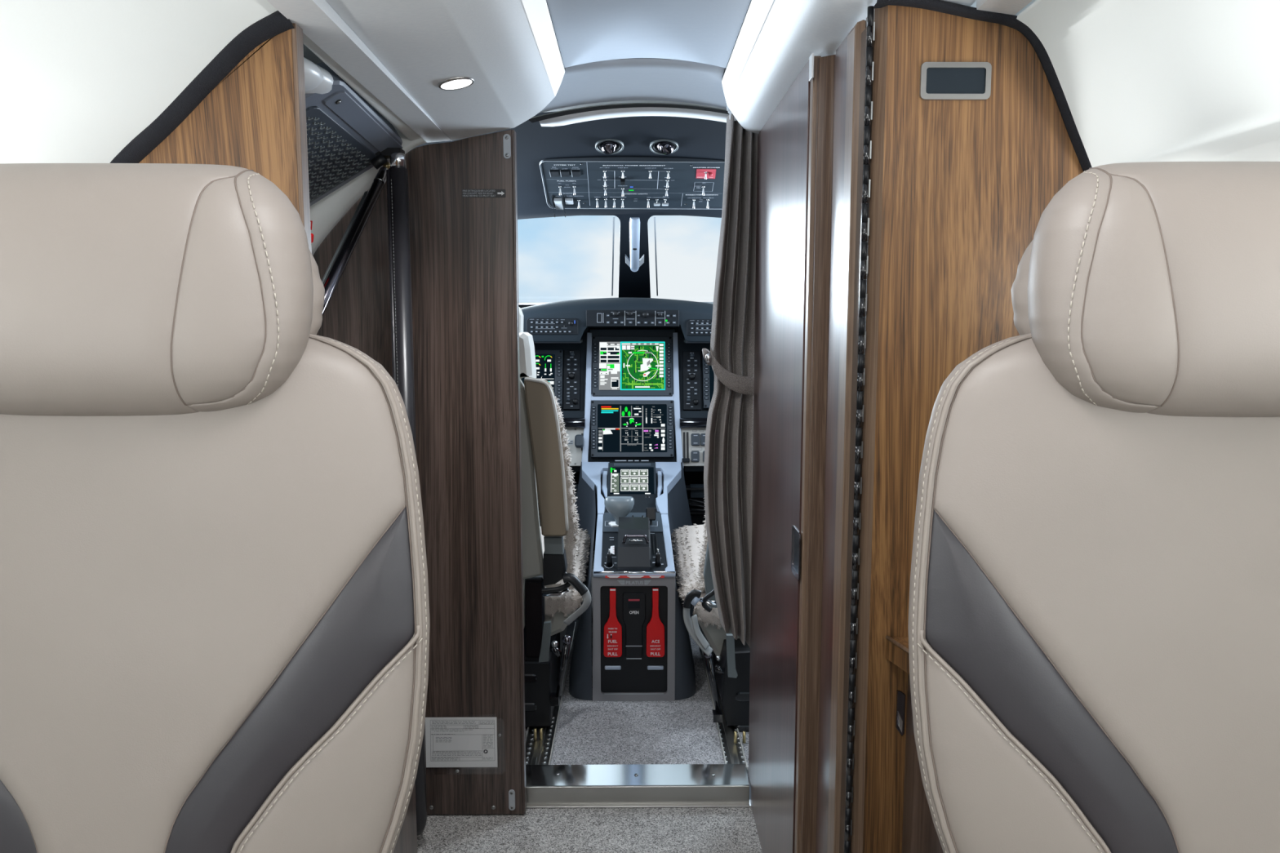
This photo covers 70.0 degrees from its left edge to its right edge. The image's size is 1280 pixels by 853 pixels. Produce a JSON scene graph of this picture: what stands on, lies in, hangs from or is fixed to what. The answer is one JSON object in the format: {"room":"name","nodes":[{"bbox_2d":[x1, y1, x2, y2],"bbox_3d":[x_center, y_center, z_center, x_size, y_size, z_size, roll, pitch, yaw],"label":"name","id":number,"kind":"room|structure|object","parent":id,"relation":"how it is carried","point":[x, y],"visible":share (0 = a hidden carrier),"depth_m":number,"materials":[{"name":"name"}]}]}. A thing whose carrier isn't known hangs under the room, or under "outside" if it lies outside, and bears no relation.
{"room":"aircraft cabin","nodes":[
{"label":"aircraft cabin","id":0,"kind":"room"},
{"bbox_2d":[0,0,277,163],"bbox_3d":[-0.599,-0.119,-0.646,0.401,0.386,3.555,0,7,0],"label":"wall","id":1,"kind":"structure","parent":0,"point":[80,80],"depth_m":0.95,"materials":[{"name":"white plastic"}]},
{"bbox_2d":[266,0,452,142],"bbox_3d":[-0.378,-0.334,-0.315,0.047,0.043,4.258,0,7,0],"label":"trim","id":2,"kind":"structure","parent":1,"relation":"attached to","point":[317,20],"depth_m":1.24,"materials":[{"name":"white plastic"}]},
{"bbox_2d":[302,43,323,63],"bbox_3d":[-0.632,0.140,1.535,0.400,1.492,0.687,0,7,0],"label":"wall","id":3,"kind":"structure","parent":0,"point":[308,54],"depth_m":1.39,"materials":[{"name":"black"}]},
{"bbox_2d":[310,220,313,243],"bbox_3d":[-0.590,-0.329,1.566,0.066,0.068,0.024,0,7,0],"label":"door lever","id":4,"kind":"object","parent":3,"relation":"attached to","point":[311,221],"visible":0.12,"depth_m":1.56,"materials":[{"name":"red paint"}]},
{"bbox_2d":[305,62,402,206],"bbox_3d":[-0.579,-0.460,1.505,0.269,0.196,0.500,0,7,0],"label":"airstair","id":5,"kind":"object","parent":3,"relation":"attached to","point":[344,132],"visible":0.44,"depth_m":1.55,"materials":[{"name":"grey metal"}]},
{"bbox_2d":[303,57,333,93],"bbox_3d":[-0.499,-0.502,1.306,0.102,0.051,0.196,0,7,0],"label":"fairing","id":6,"kind":"object","parent":5,"relation":"attached to","point":[318,80],"visible":0.3,"depth_m":1.30,"materials":[{"name":"white"}]},
{"bbox_2d":[321,158,390,315],"bbox_3d":[-0.538,-0.224,1.542,0.033,0.538,0.480,1,7,13],"label":"support strut","id":7,"kind":"object","parent":5,"relation":"attached to","point":[331,279],"visible":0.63,"depth_m":1.62,"materials":[{"name":"grey metal"}]},
{"bbox_2d":[302,32,426,142],"bbox_3d":[-0.432,-0.542,1.455,0.029,0.056,0.693,0,7,0],"label":"trim","id":8,"kind":"structure","parent":3,"relation":"attached to","point":[384,111],"depth_m":1.43,"materials":[{"name":"white plastic"}]},
{"bbox_2d":[310,125,426,255],"bbox_3d":[-0.613,-0.356,1.801,0.385,0.511,0.041,0,7,0],"label":"trim","id":9,"kind":"structure","parent":3,"relation":"attached to","point":[326,213],"depth_m":1.78,"materials":[{"name":"white plastic"}]},
{"bbox_2d":[393,781,417,852],"bbox_3d":[-0.528,0.721,1.502,0.208,0.340,0.466,0,7,0],"label":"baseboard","id":10,"kind":"structure","parent":3,"relation":"attached to","point":[406,842],"depth_m":1.69,"materials":[{"name":"brown wood"}]},
{"bbox_2d":[327,0,555,140],"bbox_3d":[-0.251,-0.408,-0.322,0.204,0.184,4.259,0,7,0],"label":"ceiling","id":11,"kind":"structure","parent":0,"point":[424,44],"depth_m":1.33,"materials":[{"name":"white plastic"}]},
{"bbox_2d":[438,76,474,90],"bbox_3d":[-0.289,-0.541,1.435,0.057,0.019,0.057,0,7,0],"label":"recessed light","id":12,"kind":"object","parent":11,"relation":"in","point":[459,82],"visible":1,"depth_m":1.43,"materials":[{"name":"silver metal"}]},
{"bbox_2d":[521,0,565,96],"bbox_3d":[-0.138,-0.439,-0.325,0.022,0.078,4.258,0,7,0],"label":"trim","id":13,"kind":"structure","parent":11,"relation":"attached to","point":[538,13],"depth_m":1.50,"materials":[{"name":"white plastic"}]},
{"bbox_2d":[409,111,726,219],"bbox_3d":[-0.022,-0.679,2.558,1.440,0.215,0.840,0,7,0],"label":"console","id":14,"kind":"structure","parent":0,"point":[695,138],"depth_m":2.35,"materials":[{"name":"black plastic"}]},
{"bbox_2d":[595,138,623,154],"bbox_3d":[-0.079,-0.728,2.361,0.074,0.052,0.074,0,7,0],"label":"outlet","id":15,"kind":"object","parent":14,"relation":"attached to","point":[609,146],"visible":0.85,"depth_m":2.34,"materials":[{"name":"grey metal"}]},
{"bbox_2d":[539,156,724,217],"bbox_3d":[0.015,-0.701,2.654,0.596,0.145,0.382,0,7,0],"label":"panel","id":16,"kind":"object","parent":14,"relation":"attached to","point":[608,182],"visible":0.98,"depth_m":2.63,"materials":[{"name":"grey plastic"}]},
{"bbox_2d":[554,198,564,209],"bbox_3d":[-0.247,-0.680,2.792,0.024,0.026,0.076,0,7,0],"label":"switch","id":17,"kind":"object","parent":16,"relation":"attached to","point":[558,202],"depth_m":2.78,"materials":[{"name":"grey paint"}]},
{"bbox_2d":[653,199,660,205],"bbox_3d":[0.051,-0.679,2.772,0.018,0.019,0.017,0,7,0],"label":"toggle switch","id":18,"kind":"object","parent":16,"relation":"attached to","point":[656,201],"depth_m":2.77,"materials":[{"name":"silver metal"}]},
{"bbox_2d":[662,199,668,205],"bbox_3d":[0.076,-0.680,2.772,0.018,0.019,0.017,0,7,0],"label":"toggle switch","id":19,"kind":"object","parent":16,"relation":"attached to","point":[664,202],"depth_m":2.77,"materials":[{"name":"silver metal"}]},
{"bbox_2d":[702,186,704,195],"bbox_3d":[0.184,-0.686,2.663,0.008,0.027,0.014,0,7,0],"label":"toggle switch","id":20,"kind":"object","parent":16,"relation":"attached to","point":[703,187],"depth_m":2.66,"materials":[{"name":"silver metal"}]},
{"bbox_2d":[538,106,729,126],"bbox_3d":[0.031,-0.713,2.072,0.520,0.067,0.129,0,7,0],"label":"trim","id":21,"kind":"structure","parent":14,"relation":"attached to","point":[567,119],"depth_m":2.07,"materials":[{"name":"white plastic"}]},
{"bbox_2d":[649,138,678,155],"bbox_3d":[0.062,-0.727,2.362,0.074,0.051,0.074,0,7,0],"label":"outlet","id":22,"kind":"object","parent":14,"relation":"attached to","point":[664,147],"visible":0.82,"depth_m":2.35,"materials":[{"name":"grey metal"}]},
{"bbox_2d":[417,805,762,852],"bbox_3d":[0.002,1.097,-0.126,1.680,0.030,4.295,0,7,0],"label":"floor","id":23,"kind":"structure","parent":0,"point":[668,829],"depth_m":1.90,"materials":[{"name":"carpet"}]},
{"bbox_2d":[110,10,311,253],"bbox_3d":[-0.589,0.213,1.171,0.360,1.425,0.040,0,7,0],"label":"partition panel","id":24,"kind":"object","parent":23,"relation":"on","point":[246,108],"visible":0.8,"depth_m":1.10,"materials":[{"name":"brown wood"}]},
{"bbox_2d":[0,163,430,852],"bbox_3d":[-0.414,0.415,0.499,0.534,1.180,0.793,0,7,0],"label":"seat","id":25,"kind":"object","parent":23,"relation":"on","point":[215,621],"visible":1,"depth_m":0.70,"materials":[{"name":"beige leather"}]},
{"bbox_2d":[370,147,426,835],"bbox_3d":[-0.465,0.152,1.776,0.070,1.346,0.049,0,7,0],"label":"door frame post","id":26,"kind":"object","parent":23,"relation":"on","point":[397,176],"visible":0.52,"depth_m":1.71,"materials":[{"name":"black metal"}]},
{"bbox_2d":[312,129,526,814],"bbox_3d":[-0.536,0.123,1.893,0.578,1.429,0.027,0,7,0],"label":"panel","id":27,"kind":"object","parent":23,"relation":"on","point":[464,251],"visible":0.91,"depth_m":1.86,"materials":[{"name":"brown wood"}]},
{"bbox_2d":[425,717,501,773],"bbox_3d":[-0.381,0.676,1.943,0.186,0.136,0.005,0,7,0],"label":"placard","id":28,"kind":"object","parent":27,"relation":"attached to","point":[450,742],"visible":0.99,"depth_m":1.94,"materials":[{"name":"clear plastic"}]},
{"bbox_2d":[430,720,494,761],"bbox_3d":[-0.377,0.667,1.941,0.137,0.092,0.001,0,7,0],"label":"print","id":29,"kind":"object","parent":28,"relation":"attached to","point":[451,740],"depth_m":1.94,"materials":[{"name":"grey"}]},
{"bbox_2d":[462,189,505,197],"bbox_3d":[-0.310,-0.463,1.813,0.087,0.016,0.001,0,7,0],"label":"placard","id":30,"kind":"object","parent":27,"relation":"attached to","point":[465,193],"visible":1,"depth_m":1.81,"materials":[{"name":"black plastic"}]},
{"bbox_2d":[502,133,511,159],"bbox_3d":[-0.262,-0.552,1.802,0.015,0.048,0.004,0,7,0],"label":"strike plate","id":31,"kind":"object","parent":27,"relation":"attached to","point":[506,138],"visible":1,"depth_m":1.80,"materials":[{"name":"grey paint"}]},
{"bbox_2d":[508,789,515,810],"bbox_3d":[-0.275,0.801,1.960,0.014,0.047,0.004,0,7,0],"label":"strike plate","id":32,"kind":"object","parent":27,"relation":"attached to","point":[511,793],"visible":1,"depth_m":1.96,"materials":[{"name":"grey paint"}]},
{"bbox_2d":[525,764,749,808],"bbox_3d":[-0.019,0.802,2.040,0.518,0.054,0.090,0,7,0],"label":"threshold","id":33,"kind":"object","parent":23,"relation":"on","point":[662,785],"visible":0.8,"depth_m":2.01,"materials":[{"name":"silver metal"}]},
{"bbox_2d":[800,54,835,852],"bbox_3d":[0.269,0.189,1.336,0.027,1.436,0.161,0,7,0],"label":"door frame","id":34,"kind":"structure","parent":23,"relation":"on","point":[825,93],"depth_m":1.37,"materials":[{"name":"brown wood"}]},
{"bbox_2d":[748,53,821,852],"bbox_3d":[0.250,0.146,1.674,0.017,1.434,0.593,0,7,0],"label":"partition wall","id":35,"kind":"structure","parent":34,"relation":"attached to","point":[786,142],"depth_m":1.58,"materials":[{"name":"brown wood"}]},
{"bbox_2d":[826,5,875,852],"bbox_3d":[0.275,0.203,1.216,0.017,1.434,0.072,0,7,0],"label":"post","id":36,"kind":"object","parent":23,"relation":"on","point":[860,64],"visible":1,"depth_m":1.18,"materials":[{"name":"brown wood"}]},
{"bbox_2d":[885,635,943,852],"bbox_3d":[0.484,0.608,1.111,0.334,0.655,0.220,0,7,0],"label":"base cabinet","id":37,"kind":"object","parent":23,"relation":"on","point":[919,835],"visible":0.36,"depth_m":1.16,"materials":[{"name":"brown wood"}]},
{"bbox_2d":[816,0,1092,852],"bbox_3d":[0.526,0.194,1.258,0.507,1.443,0.195,0,7,0],"label":"partition","id":38,"kind":"object","parent":23,"relation":"on","point":[960,190],"visible":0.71,"depth_m":1.13,"materials":[{"name":"brown wood"}]},
{"bbox_2d":[895,689,905,736],"bbox_3d":[0.340,0.374,1.191,0.011,0.062,0.007,0,7,0],"label":"latch","id":39,"kind":"object","parent":38,"relation":"attached to","point":[900,696],"visible":1,"depth_m":1.19,"materials":[{"name":"grey metal"}]},
{"bbox_2d":[919,62,991,100],"bbox_3d":[0.380,-0.416,1.100,0.084,0.043,0.004,0,7,0],"label":"wall display","id":40,"kind":"object","parent":38,"relation":"attached to","point":[939,81],"visible":1,"depth_m":1.10,"materials":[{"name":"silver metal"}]},
{"bbox_2d":[907,161,1279,852],"bbox_3d":[0.462,0.416,0.492,0.534,1.180,0.793,0,7,0],"label":"seat","id":41,"kind":"object","parent":23,"relation":"on","point":[1094,624],"visible":1,"depth_m":0.69,"materials":[{"name":"beige leather"}]},
{"bbox_2d":[933,337,1279,852],"bbox_3d":[0.460,0.231,0.709,0.458,0.656,0.105,0,7,0],"label":"backrest cushion","id":42,"kind":"object","parent":41,"relation":"on","point":[1107,510],"depth_m":0.69,"materials":[{"name":"beige leather"}]},
{"bbox_2d":[519,306,705,550],"bbox_3d":[-0.033,0.034,4.021,1.600,1.120,0.020,0,7,0],"label":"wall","id":43,"kind":"structure","parent":0,"point":[691,477],"depth_m":4.04,"materials":[{"name":"black plastic"}]},
{"bbox_2d":[539,57,727,112],"bbox_3d":[0.009,-0.708,1.881,0.530,0.097,0.209,0,7,0],"label":"panel","id":44,"kind":"object","parent":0,"point":[630,78],"visible":0.48,"depth_m":1.89,"materials":[{"name":"grey plastic"}]},
{"bbox_2d":[528,102,729,122],"bbox_3d":[0.018,-0.687,1.999,0.530,0.041,0.018,0,7,0],"label":"trim","id":45,"kind":"structure","parent":44,"relation":"attached to","point":[550,115],"depth_m":2.00,"materials":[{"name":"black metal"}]},
{"bbox_2d":[702,106,758,648],"bbox_3d":[0.195,-0.086,1.978,0.123,1.171,0.084,-1,7,-7],"label":"curtain","id":46,"kind":"object","parent":44,"relation":"hanging from","point":[729,433],"visible":0.88,"depth_m":1.97,"materials":[{"name":"fabric"}]},
{"bbox_2d":[524,550,748,779],"bbox_3d":[-0.025,0.703,3.077,1.680,0.070,2.050,0,7,0],"label":"floor","id":47,"kind":"structure","parent":0,"point":[682,731],"depth_m":2.28,"materials":[{"name":"carpet"}]},
{"bbox_2d":[525,621,575,764],"bbox_3d":[-0.247,0.711,2.684,0.072,0.017,1.228,0,7,0],"label":"rail","id":48,"kind":"object","parent":47,"relation":"on","point":[538,752],"visible":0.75,"depth_m":2.23,"materials":[{"name":"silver metal"}]},
{"bbox_2d":[519,306,591,740],"bbox_3d":[-0.344,0.195,2.500,0.445,1.061,0.693,0,7,0],"label":"seat","id":49,"kind":"object","parent":48,"relation":"on","point":[555,553],"visible":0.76,"depth_m":2.21,"materials":[{"name":"grey leather"}]},
{"bbox_2d":[537,466,580,526],"bbox_3d":[-0.429,0.392,3.247,0.435,0.508,0.114,0,7,0],"label":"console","id":50,"kind":"object","parent":47,"relation":"on","point":[575,468],"visible":0.02,"depth_m":3.24,"materials":[{"name":"black plastic"}]},
{"bbox_2d":[568,462,695,701],"bbox_3d":[-0.025,0.428,2.838,0.484,0.532,0.847,0,7,0],"label":"pedestal","id":51,"kind":"object","parent":47,"relation":"on","point":[642,651],"visible":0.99,"depth_m":2.46,"materials":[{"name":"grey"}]},
{"bbox_2d":[601,460,662,497],"bbox_3d":[-0.025,0.195,3.048,0.202,0.153,0.311,0,7,0],"label":"controller","id":52,"kind":"object","parent":51,"relation":"attached to","point":[623,477],"visible":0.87,"depth_m":3.00,"materials":[{"name":"grey plastic"}]},
{"bbox_2d":[684,466,706,525],"bbox_3d":[0.376,0.392,3.253,0.435,0.508,0.114,0,7,0],"label":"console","id":53,"kind":"object","parent":47,"relation":"on","point":[696,491],"visible":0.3,"depth_m":3.22,"materials":[{"name":"black plastic"}]},
{"bbox_2d":[685,484,705,514],"bbox_3d":[0.376,0.257,3.245,0.435,0.096,0.060,0,7,0],"label":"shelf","id":54,"kind":"object","parent":53,"relation":"attached to","point":[696,491],"depth_m":3.22,"materials":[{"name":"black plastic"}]},
{"bbox_2d":[693,614,747,773],"bbox_3d":[0.216,0.711,2.688,0.052,0.017,1.228,0,7,0],"label":"rail","id":55,"kind":"object","parent":47,"relation":"on","point":[732,753],"visible":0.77,"depth_m":2.22,"materials":[{"name":"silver metal"}]},
{"bbox_2d":[671,497,750,743],"bbox_3d":[0.298,0.444,2.525,0.422,0.592,0.719,0,7,0],"label":"seat","id":56,"kind":"object","parent":55,"relation":"on","point":[728,660],"visible":0.44,"depth_m":2.28,"materials":[{"name":"beige"}]},
{"bbox_2d":[546,0,751,67],"bbox_3d":[0.028,-0.474,-0.336,0.317,0.049,4.242,0,7,0],"label":"ceiling","id":57,"kind":"structure","parent":0,"point":[587,31],"depth_m":1.57,"materials":[{"name":"white plastic"}]},
{"bbox_2d":[545,0,976,111],"bbox_3d":[-0.007,-0.684,0.776,1.680,0.020,6.500,0,7,0],"label":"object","id":58,"kind":"structure","parent":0,"point":[974,5],"depth_m":2.46,"materials":[{"name":"white"}]},
{"bbox_2d":[727,0,976,133],"bbox_3d":[0.301,-0.415,-0.282,0.210,0.180,4.331,0,7,0],"label":"ceiling","id":59,"kind":"structure","parent":0,"point":[791,30],"depth_m":1.34,"materials":[{"name":"white plastic"}]},
{"bbox_2d":[721,0,773,104],"bbox_3d":[0.189,-0.444,-0.287,0.014,0.078,4.330,0,7,0],"label":"trim","id":60,"kind":"structure","parent":59,"relation":"attached to","point":[757,11],"depth_m":1.52,"materials":[{"name":"white plastic"}]},
{"bbox_2d":[1014,0,1279,167],"bbox_3d":[0.612,-0.113,-0.635,0.306,0.371,3.555,0,7,0],"label":"wall","id":61,"kind":"structure","parent":0,"point":[1140,81],"depth_m":0.90,"materials":[{"name":"white plastic"}]},
{"bbox_2d":[976,0,1032,15],"bbox_3d":[0.435,-0.299,-0.672,0.045,0.034,3.528,0,7,0],"label":"ceiling","id":62,"kind":"structure","parent":61,"relation":"attached to","point":[1005,6],"depth_m":1.06,"materials":[{"name":"white plastic"}]},
{"bbox_3d":[0.705,-0.086,2.981,0.140,1.600,2.070,0,7,0],"label":"wall","id":63,"kind":"structure","parent":0,"visible":0},
{"bbox_2d":[518,213,713,306],"bbox_3d":[-0.011,-0.606,3.423,2.066,0.294,0.926,0,7,0],"label":"window frame","id":64,"kind":"structure","parent":63,"relation":"in","point":[631,284],"depth_m":3.44,"materials":[{"name":"black"}]},
{"bbox_2d":[625,217,644,271],"bbox_3d":[-0.018,-0.619,3.150,0.067,0.150,0.437,0,7,0],"label":"post","id":65,"kind":"object","parent":64,"relation":"attached to","point":[634,263],"visible":1,"depth_m":3.13,"materials":[{"name":"silver metal"}]},
{"bbox_2d":[533,327,710,466],"bbox_3d":[-0.022,-0.099,3.263,1.552,0.505,0.214,0,7,0],"label":"panel","id":66,"kind":"object","parent":63,"relation":"attached to","point":[689,426],"visible":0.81,"depth_m":3.24,"materials":[{"name":"grey plastic"}]},
{"bbox_2d":[520,350,563,408],"bbox_3d":[-0.399,-0.169,3.254,0.248,0.204,0.082,0,7,0],"label":"display unit","id":67,"kind":"object","parent":66,"relation":"attached to","point":[548,363],"visible":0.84,"depth_m":3.25,"materials":[{"name":"grey"}]},
{"bbox_2d":[535,355,554,389],"bbox_3d":[-0.345,-0.180,3.248,0.079,0.144,0.045,0,7,0],"label":"picture","id":68,"kind":"object","parent":67,"relation":"attached to","point":[544,364],"depth_m":3.25,"materials":[{"name":"multicoloured"}]},
{"bbox_2d":[563,350,580,409],"bbox_3d":[-0.243,-0.166,3.253,0.058,0.211,0.088,0,7,0],"label":"panel","id":69,"kind":"object","parent":66,"relation":"on","point":[571,382],"visible":1,"depth_m":3.25,"materials":[{"name":"black plastic"}]},
{"bbox_2d":[521,297,713,342],"bbox_3d":[-0.029,-0.388,3.478,1.560,0.189,0.800,0,7,0],"label":"shield","id":70,"kind":"object","parent":66,"relation":"attached to","point":[574,308],"visible":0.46,"depth_m":3.08,"materials":[{"name":"grey plastic"}]},
{"bbox_2d":[526,318,577,334],"bbox_3d":[-0.295,-0.337,3.072,0.174,0.055,0.022,0,7,0],"label":"panel","id":71,"kind":"object","parent":70,"relation":"attached to","point":[534,326],"visible":1,"depth_m":3.08,"materials":[{"name":"black plastic"}]},
{"bbox_2d":[586,310,679,326],"bbox_3d":[-0.025,-0.364,3.071,0.313,0.054,0.022,0,7,0],"label":"panel","id":72,"kind":"object","parent":70,"relation":"attached to","point":[593,317],"visible":1,"depth_m":3.07,"materials":[{"name":"black plastic"}]},
{"bbox_2d":[563,319,711,335],"bbox_3d":[0.036,-0.333,3.075,0.587,0.055,0.022,0,7,0],"label":"panel","id":73,"kind":"object","parent":70,"relation":"attached to","point":[694,326],"visible":0.54,"depth_m":3.08,"materials":[{"name":"black plastic"}]},
{"bbox_2d":[591,336,672,396],"bbox_3d":[-0.027,-0.213,3.265,0.285,0.215,0.086,0,7,0],"label":"display unit","id":74,"kind":"object","parent":66,"relation":"attached to","point":[623,366],"visible":1,"depth_m":3.26,"materials":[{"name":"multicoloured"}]},
{"bbox_2d":[599,342,665,390],"bbox_3d":[-0.028,-0.216,3.257,0.236,0.170,0.053,0,7,0],"label":"picture","id":75,"kind":"object","parent":74,"relation":"attached to","point":[623,366],"depth_m":3.26,"materials":[{"name":"multicoloured"}]},
{"bbox_2d":[591,400,674,457],"bbox_3d":[-0.027,0.009,3.223,0.291,0.200,0.081,0,7,0],"label":"display unit","id":76,"kind":"object","parent":66,"relation":"attached to","point":[620,428],"visible":1,"depth_m":3.21,"materials":[{"name":"grey glass"}]},
{"bbox_2d":[682,351,701,410],"bbox_3d":[0.185,-0.163,3.256,0.063,0.209,0.088,0,7,0],"label":"panel","id":77,"kind":"object","parent":66,"relation":"on","point":[691,359],"visible":1,"depth_m":3.25,"materials":[{"name":"black plastic"}]},
{"bbox_2d":[690,450,699,462],"bbox_3d":[0.194,0.105,3.206,0.029,0.039,0.019,0,7,0],"label":"rocker switch","id":78,"kind":"object","parent":66,"relation":"attached to","point":[695,455],"depth_m":3.20,"materials":[{"name":"grey plastic"}]},
{"bbox_2d":[690,433,700,445],"bbox_3d":[0.195,0.046,3.217,0.031,0.043,0.020,0,7,0],"label":"rocker switch","id":79,"kind":"object","parent":66,"relation":"attached to","point":[695,437],"depth_m":3.21,"materials":[{"name":"grey plastic"}]},
{"bbox_2d":[700,433,705,445],"bbox_3d":[0.228,0.046,3.218,0.030,0.043,0.020,0,7,0],"label":"rocker switch","id":80,"kind":"object","parent":66,"relation":"attached to","point":[702,435],"depth_m":3.21,"materials":[{"name":"grey plastic"}]},
{"bbox_2d":[702,351,714,408],"bbox_3d":[0.350,-0.166,3.259,0.250,0.205,0.082,0,7,0],"label":"display unit","id":81,"kind":"object","parent":66,"relation":"attached to","point":[708,372],"visible":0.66,"depth_m":3.25,"materials":[{"name":"grey plastic"}]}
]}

